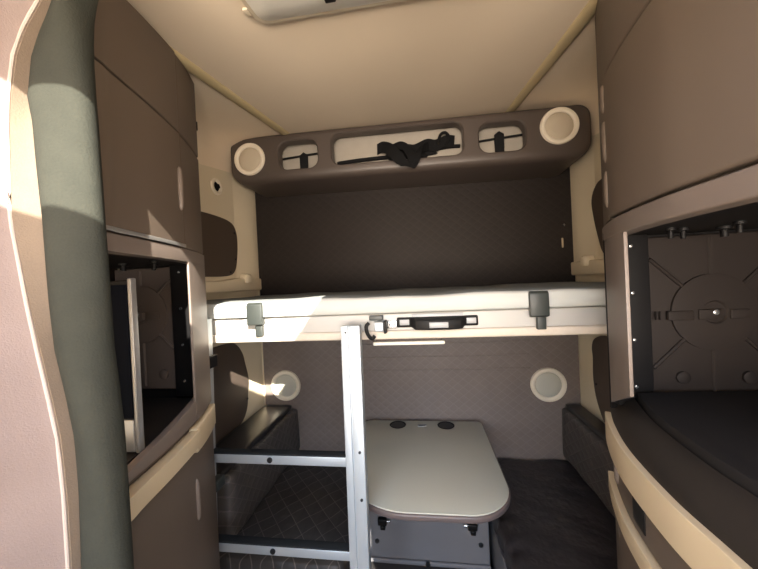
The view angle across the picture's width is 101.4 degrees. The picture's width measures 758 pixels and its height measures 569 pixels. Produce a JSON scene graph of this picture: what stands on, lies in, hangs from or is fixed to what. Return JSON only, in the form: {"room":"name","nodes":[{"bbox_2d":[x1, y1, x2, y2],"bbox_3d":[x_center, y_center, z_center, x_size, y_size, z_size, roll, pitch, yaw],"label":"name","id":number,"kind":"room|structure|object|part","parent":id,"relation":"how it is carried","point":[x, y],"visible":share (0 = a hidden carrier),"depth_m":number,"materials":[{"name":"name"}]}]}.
{"room":"vehicle interior","nodes":[
{"label":"vehicle interior","id":0,"kind":"room"},
{"bbox_2d":[118,164,263,423],"bbox_3d":[-1.020,0.346,0.407,0.040,2.600,3.302,-3,0,8],"label":"wall","id":1,"kind":"structure","parent":0,"point":[221,205],"depth_m":1.77,"materials":[{"name":"beige plastic"}]},
{"bbox_2d":[210,178,221,194],"bbox_3d":[-0.865,-0.522,1.654,0.012,0.088,0.088,-3,0,8],"label":"hook mount","id":2,"kind":"object","parent":1,"relation":"attached to","point":[215,187],"visible":1,"depth_m":1.64,"materials":[{"name":"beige plastic"}]},
{"bbox_2d":[201,212,237,276],"bbox_3d":[-0.869,-0.200,1.500,0.018,0.324,0.625,-3,0,8],"label":"cover","id":3,"kind":"object","parent":1,"relation":"attached to","point":[219,236],"visible":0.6,"depth_m":1.63,"materials":[{"name":"brown plastic"}]},
{"bbox_2d":[213,343,248,443],"bbox_3d":[-0.829,0.565,1.527,0.018,0.530,0.668,-3,0,8],"label":"cover","id":4,"kind":"object","parent":1,"relation":"attached to","point":[231,380],"visible":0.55,"depth_m":1.67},
{"bbox_2d":[205,174,261,292],"bbox_3d":[-0.839,-0.318,1.628,0.060,0.720,0.810,-3,0,8],"label":"trim","id":5,"kind":"structure","parent":1,"relation":"attached to","point":[244,204],"depth_m":1.87,"materials":[{"name":"beige plastic"}]},
{"bbox_2d":[127,0,599,172],"bbox_3d":[-0.077,-0.535,0.286,1.980,0.754,3.262,-3,0,8],"label":"ceiling","id":6,"kind":"structure","parent":0,"point":[411,60],"depth_m":1.04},
{"bbox_2d":[0,0,133,568],"bbox_3d":[-0.556,0.509,0.308,0.172,2.110,0.527,-2,1,32],"label":"privacy curtain","id":7,"kind":"object","parent":6,"relation":"hanging from","point":[65,502],"visible":1,"depth_m":0.48,"materials":[{"name":"grey fabric"}]},
{"bbox_2d":[171,47,289,134],"bbox_3d":[-0.645,-0.622,0.623,0.048,0.406,2.283,-3,0,8],"label":"trim","id":8,"kind":"structure","parent":6,"relation":"attached to","point":[193,69],"depth_m":1.15,"materials":[{"name":"beige plastic"}]},
{"bbox_2d":[241,0,408,23],"bbox_3d":[-0.034,-0.661,0.640,0.616,0.063,0.256,-3,0,8],"label":"ceiling lamp","id":9,"kind":"object","parent":6,"relation":"attached to","point":[263,11],"visible":1,"depth_m":0.74,"materials":[{"name":"white plastic"}]},
{"bbox_2d":[324,0,335,2],"bbox_3d":[-0.111,-0.641,0.687,0.025,0.018,0.030,-3,0,8],"label":"switch","id":10,"kind":"object","parent":9,"relation":"attached to","point":[325,1],"depth_m":0.70,"materials":[{"name":"black plastic"}]},
{"bbox_2d":[506,0,597,111],"bbox_3d":[0.529,-0.678,0.463,0.048,0.406,2.283,-3,0,8],"label":"trim","id":11,"kind":"structure","parent":6,"relation":"attached to","point":[589,10],"depth_m":1.02,"materials":[{"name":"beige plastic"}]},
{"bbox_2d":[259,275,581,405],"bbox_3d":[0.185,0.276,1.933,2.020,2.600,0.048,-3,0,8],"label":"wall","id":12,"kind":"structure","parent":0,"point":[575,275],"depth_m":2.04,"materials":[{"name":"beige plastic"}]},
{"bbox_2d":[212,291,606,342],"bbox_3d":[0.118,0.118,1.493,1.916,0.157,0.784,-3,0,8],"label":"bunk","id":13,"kind":"object","parent":12,"relation":"attached to","point":[539,319],"visible":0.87,"depth_m":1.12,"materials":[{"name":"plastic"}]},
{"bbox_3d":[0.049,0.149,1.154,0.036,0.030,0.010,-3,0,8],"label":"latch plate","id":14,"kind":"part","parent":13,"relation":"part of","materials":[{"name":"metal"}]},
{"bbox_2d":[206,282,605,318],"bbox_3d":[0.118,0.063,1.498,1.900,0.072,0.742,-3,0,8],"label":"mattress","id":15,"kind":"object","parent":13,"relation":"on","point":[561,294],"visible":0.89,"depth_m":1.15,"materials":[{"name":"white fabric"}]},
{"bbox_2d":[373,338,444,345],"bbox_3d":[0.115,0.204,1.219,0.280,0.061,0.034,-3,0,8],"label":"light","id":16,"kind":"object","parent":13,"relation":"attached to","point":[418,341],"visible":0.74,"depth_m":1.21,"materials":[{"name":"white plastic"}]},
{"bbox_3d":[0.077,0.185,1.169,1.916,0.032,0.058,-3,0,8],"label":"rail","id":17,"kind":"part","parent":13,"relation":"part of","materials":[{"name":"beige plastic"}]},
{"bbox_2d":[212,306,606,334],"bbox_3d":[0.122,0.136,1.518,1.916,0.068,0.734,-3,0,8],"label":"bed rail","id":18,"kind":"object","parent":13,"relation":"on","point":[583,318],"depth_m":1.12,"materials":[{"name":"white plastic"}]},
{"bbox_3d":[0.213,0.117,1.133,0.185,0.024,0.006,-3,0,8],"label":"recess plate","id":19,"kind":"part","parent":13,"relation":"part of","materials":[{"name":"white plastic"}]},
{"bbox_3d":[0.209,0.139,1.116,0.292,0.045,0.042,-3,0,8],"label":"pull handle","id":20,"kind":"part","parent":13,"relation":"part of","materials":[{"name":"black plastic"}]},
{"bbox_2d":[231,105,591,197],"bbox_3d":[0.112,-0.713,1.739,1.870,0.293,0.324,-3,0,8],"label":"console","id":21,"kind":"object","parent":12,"relation":"attached to","point":[543,142],"visible":0.99,"depth_m":1.64,"materials":[{"name":"brown plastic"}]},
{"bbox_2d":[239,148,259,170],"bbox_3d":[-0.709,-0.685,1.696,0.130,0.130,0.007,-3,0,8],"label":"speaker grille","id":22,"kind":"object","parent":21,"relation":"attached to","point":[249,158],"depth_m":1.69,"materials":[{"name":"beige plastic"}]},
{"bbox_3d":[-0.429,-0.717,1.733,0.261,0.026,0.016,-3,0,8],"label":"net cord","id":23,"kind":"part","parent":21,"relation":"part of","materials":[{"name":"black fabric"}]},
{"bbox_2d":[337,131,459,167],"bbox_3d":[0.092,-0.678,1.616,0.661,0.203,0.128,-3,0,8],"label":"bundle","id":24,"kind":"object","parent":21,"relation":"hanging from","point":[402,153],"visible":0.98,"depth_m":1.61,"materials":[{"name":"black fabric"}]},
{"bbox_3d":[0.615,-0.748,1.591,0.263,0.026,0.016,-3,0,8],"label":"net cord","id":25,"kind":"part","parent":21,"relation":"part of","materials":[{"name":"black fabric"}]},
{"bbox_2d":[545,112,573,138],"bbox_3d":[0.863,-0.759,1.482,0.130,0.130,0.007,-3,0,8],"label":"speaker grille","id":26,"kind":"object","parent":21,"relation":"attached to","point":[558,125],"depth_m":1.48,"materials":[{"name":"beige plastic"}]},
{"bbox_2d":[255,167,574,295],"bbox_3d":[0.157,-0.293,1.889,1.908,0.740,0.030,-3,0,8],"label":"wall panel","id":27,"kind":"object","parent":12,"relation":"attached to","point":[511,231],"visible":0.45,"depth_m":1.87,"materials":[{"name":"brown fabric"}]},
{"bbox_2d":[263,335,580,459],"bbox_3d":[0.206,0.726,1.898,1.908,1.100,0.028,-3,0,8],"label":"wall panel","id":28,"kind":"object","parent":12,"relation":"attached to","point":[484,380],"visible":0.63,"depth_m":1.86,"materials":[{"name":"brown fabric"}]},
{"bbox_2d":[271,370,300,400],"bbox_3d":[-0.599,0.649,1.987,0.196,0.196,0.016,-3,0,8],"label":"wall speaker","id":29,"kind":"object","parent":28,"relation":"attached to","point":[285,384],"visible":1,"depth_m":1.99,"materials":[{"name":"beige plastic"}]},
{"bbox_2d":[275,374,295,396],"bbox_3d":[-0.599,0.649,1.988,0.145,0.145,0.007,-3,0,8],"label":"speaker grille","id":30,"kind":"object","parent":29,"relation":"attached to","point":[285,384],"depth_m":1.99,"materials":[{"name":"grey plastic"}]},
{"bbox_2d":[530,368,566,401],"bbox_3d":[0.971,0.575,1.773,0.196,0.196,0.016,-3,0,8],"label":"wall speaker","id":31,"kind":"object","parent":28,"relation":"attached to","point":[547,384],"visible":1,"depth_m":1.77,"materials":[{"name":"beige plastic"}]},
{"bbox_2d":[535,372,561,396],"bbox_3d":[0.971,0.575,1.775,0.145,0.145,0.007,-3,0,8],"label":"speaker grille","id":32,"kind":"object","parent":31,"relation":"attached to","point":[547,384],"depth_m":1.77,"materials":[{"name":"grey plastic"}]},
{"bbox_2d":[576,133,606,421],"bbox_3d":[0.940,0.254,0.140,0.040,2.600,3.302,-3,0,8],"label":"wall","id":33,"kind":"structure","parent":0,"point":[588,397],"depth_m":1.67,"materials":[{"name":"beige plastic"}]},
{"bbox_2d":[570,135,603,274],"bbox_3d":[1.032,-0.406,1.373,0.060,0.720,0.810,-3,0,8],"label":"trim","id":34,"kind":"structure","parent":33,"relation":"attached to","point":[582,172],"depth_m":1.62,"materials":[{"name":"beige plastic"}]},
{"bbox_2d":[591,179,603,252],"bbox_3d":[1.039,-0.316,1.248,0.014,0.376,0.642,-3,0,8],"label":"cover","id":35,"kind":"object","parent":33,"relation":"attached to","point":[596,201],"visible":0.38,"depth_m":1.50,"materials":[{"name":"brown plastic"}]},
{"bbox_2d":[592,336,610,422],"bbox_3d":[1.080,0.494,1.282,0.018,0.509,0.696,-3,0,8],"label":"cover","id":36,"kind":"object","parent":33,"relation":"attached to","point":[599,344],"visible":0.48,"depth_m":1.54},
{"bbox_3d":[0.026,1.623,0.298,2.020,0.050,3.330,-3,0,8],"label":"floor","id":37,"kind":"structure","parent":0,"visible":0},
{"bbox_2d":[10,0,219,568],"bbox_3d":[-0.688,0.467,0.854,0.476,2.319,0.486,-3,0,8],"label":"cabinet tower","id":38,"kind":"object","parent":37,"relation":"on","point":[148,127],"visible":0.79,"depth_m":0.81,"materials":[{"name":"beige plastic"}]},
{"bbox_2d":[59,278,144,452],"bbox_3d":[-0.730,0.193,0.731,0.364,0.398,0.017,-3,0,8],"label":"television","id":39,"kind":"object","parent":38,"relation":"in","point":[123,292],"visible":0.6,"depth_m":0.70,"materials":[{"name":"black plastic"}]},
{"bbox_3d":[-0.570,-0.551,0.733,0.020,0.227,0.309,-3,0,-5],"label":"door","id":40,"kind":"part","parent":38,"relation":"part of","materials":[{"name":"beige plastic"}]},
{"bbox_3d":[-0.556,-0.269,0.735,0.020,0.324,0.309,-3,0,-5],"label":"door","id":41,"kind":"part","parent":38,"relation":"part of","materials":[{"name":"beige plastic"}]},
{"bbox_3d":[-0.793,0.150,1.057,0.219,0.409,0.033,-3,0,8],"label":"panel","id":42,"kind":"part","parent":38,"relation":"part of","materials":[{"name":"brown plastic"}]},
{"bbox_2d":[127,398,191,463],"bbox_3d":[-0.717,0.402,0.848,0.426,0.022,0.468,-3,0,8],"label":"shelf","id":43,"kind":"object","parent":38,"relation":"attached to","point":[158,413],"depth_m":0.85,"materials":[{"name":"plastic"}]},
{"bbox_3d":[-0.562,0.152,0.831,0.053,0.507,0.499,-3,0,-9],"label":"compartment frame","id":44,"kind":"part","parent":38,"relation":"part of","materials":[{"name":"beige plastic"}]},
{"bbox_3d":[-0.513,0.997,0.838,0.034,1.045,0.497,-3,0,-9],"label":"door","id":45,"kind":"part","parent":38,"relation":"part of","materials":[{"name":"beige plastic"}]},
{"bbox_3d":[-0.560,-0.270,0.873,0.016,0.124,0.016,-3,0,8],"label":"door handle","id":46,"kind":"part","parent":38,"relation":"part of","materials":[{"name":"beige plastic"}]},
{"bbox_3d":[-0.612,-0.565,0.980,0.020,0.257,0.189,-3,0,-15],"label":"panel","id":47,"kind":"part","parent":38,"relation":"part of","materials":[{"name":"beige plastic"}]},
{"bbox_3d":[-0.598,-0.268,0.982,0.020,0.329,0.189,-3,0,-15],"label":"panel","id":48,"kind":"part","parent":38,"relation":"part of","materials":[{"name":"beige plastic"}]},
{"bbox_3d":[-0.522,0.619,0.892,0.016,0.120,0.014,-3,0,8],"label":"handle","id":49,"kind":"part","parent":38,"relation":"part of","materials":[{"name":"beige plastic"}]},
{"bbox_2d":[219,465,349,568],"bbox_3d":[-0.421,1.335,1.593,0.709,0.548,0.771,-3,0,8],"label":"seat","id":50,"kind":"object","parent":37,"relation":"on","point":[305,502],"visible":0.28,"depth_m":1.43,"materials":[{"name":"black fabric"}]},
{"bbox_2d":[216,405,299,534],"bbox_3d":[-0.668,0.921,1.636,0.234,0.295,0.737,-3,0,8],"label":"bolster","id":51,"kind":"object","parent":50,"relation":"on","point":[245,487],"visible":0.65,"depth_m":1.51,"materials":[{"name":"black leather"}]},
{"bbox_2d":[207,319,370,568],"bbox_3d":[-0.354,0.864,1.116,0.645,1.490,0.091,-3,0,8],"label":"ladder","id":52,"kind":"object","parent":37,"relation":"on","point":[357,551],"visible":0.73,"depth_m":1.08,"materials":[{"name":"metal"}]},
{"bbox_3d":[-0.642,0.878,1.155,0.063,1.490,0.091,-3,0,8],"label":"rail","id":53,"kind":"part","parent":52,"relation":"part of","materials":[{"name":"metal"}]},
{"bbox_3d":[-0.068,0.870,1.077,0.067,1.452,0.090,-3,0,8],"label":"rail","id":54,"kind":"part","parent":52,"relation":"part of","materials":[{"name":"metal"}]},
{"bbox_2d":[369,511,490,568],"bbox_3d":[0.232,1.306,1.512,0.610,0.545,0.740,-3,0,8],"label":"table base","id":55,"kind":"object","parent":37,"relation":"on","point":[395,544],"visible":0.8,"depth_m":1.50,"materials":[{"name":"grey plastic"}]},
{"bbox_2d":[346,420,510,523],"bbox_3d":[0.212,0.921,1.475,0.686,0.222,0.750,-3,0,8],"label":"table","id":56,"kind":"object","parent":55,"relation":"on","point":[424,471],"visible":0.94,"depth_m":1.33,"materials":[{"name":"grey plastic"}]},
{"bbox_2d":[488,458,617,568],"bbox_3d":[0.827,1.271,1.409,0.601,0.559,0.797,-3,0,8],"label":"seat","id":57,"kind":"object","parent":37,"relation":"on","point":[553,519],"visible":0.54,"depth_m":1.33,"materials":[{"name":"black fabric"}]},
{"bbox_3d":[0.831,1.341,1.426,0.565,0.418,0.750,-3,0,8],"label":"seat","id":58,"kind":"part","parent":57,"relation":"part of","materials":[{"name":"grey carpet"}]},
{"bbox_2d":[562,404,614,516],"bbox_3d":[1.043,0.831,1.403,0.116,0.309,0.737,-3,0,8],"label":"bolster","id":59,"kind":"object","parent":57,"relation":"on","point":[585,447],"visible":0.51,"depth_m":1.50,"materials":[{"name":"black leather"}]},
{"bbox_2d":[595,0,757,568],"bbox_3d":[0.728,0.405,0.473,0.476,2.314,0.800,-3,0,8],"label":"cabinet tower","id":60,"kind":"object","parent":37,"relation":"on","point":[677,80],"visible":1,"depth_m":0.61,"materials":[{"name":"beige plastic"}]},
{"bbox_3d":[0.595,-0.454,0.813,0.020,0.585,0.133,-2,1,30],"label":"panel","id":61,"kind":"part","parent":60,"relation":"part of","materials":[{"name":"beige plastic"}]},
{"bbox_3d":[0.467,-0.606,0.427,0.047,0.218,0.670,-3,0,12],"label":"door","id":62,"kind":"part","parent":60,"relation":"part of","materials":[{"name":"beige plastic"}]},
{"bbox_3d":[0.568,1.030,0.501,0.069,0.880,0.797,-3,0,15],"label":"door","id":63,"kind":"part","parent":60,"relation":"part of","materials":[{"name":"beige plastic"}]},
{"bbox_3d":[0.542,0.493,0.497,0.069,0.085,0.797,-3,0,15],"label":"drawer","id":64,"kind":"part","parent":60,"relation":"part of","materials":[{"name":"beige plastic"}]},
{"bbox_3d":[0.531,0.097,0.495,0.090,0.497,0.804,-3,0,15],"label":"compartment frame","id":65,"kind":"part","parent":60,"relation":"part of","materials":[{"name":"beige plastic"}]},
{"bbox_3d":[0.478,-0.322,0.431,0.051,0.334,0.671,-3,0,12],"label":"door","id":66,"kind":"part","parent":60,"relation":"part of","materials":[{"name":"beige plastic"}]},
{"bbox_2d":[638,391,757,496],"bbox_3d":[0.744,0.297,0.454,0.390,0.043,0.690,-3,0,8],"label":"shelf","id":67,"kind":"object","parent":60,"relation":"in","point":[720,428],"visible":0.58,"depth_m":0.62,"materials":[{"name":"black rubber"}]},
{"bbox_3d":[0.845,0.080,0.797,0.277,0.417,0.036,-3,0,8],"label":"panel","id":68,"kind":"part","parent":60,"relation":"part of","materials":[{"name":"brown plastic"}]}
]}

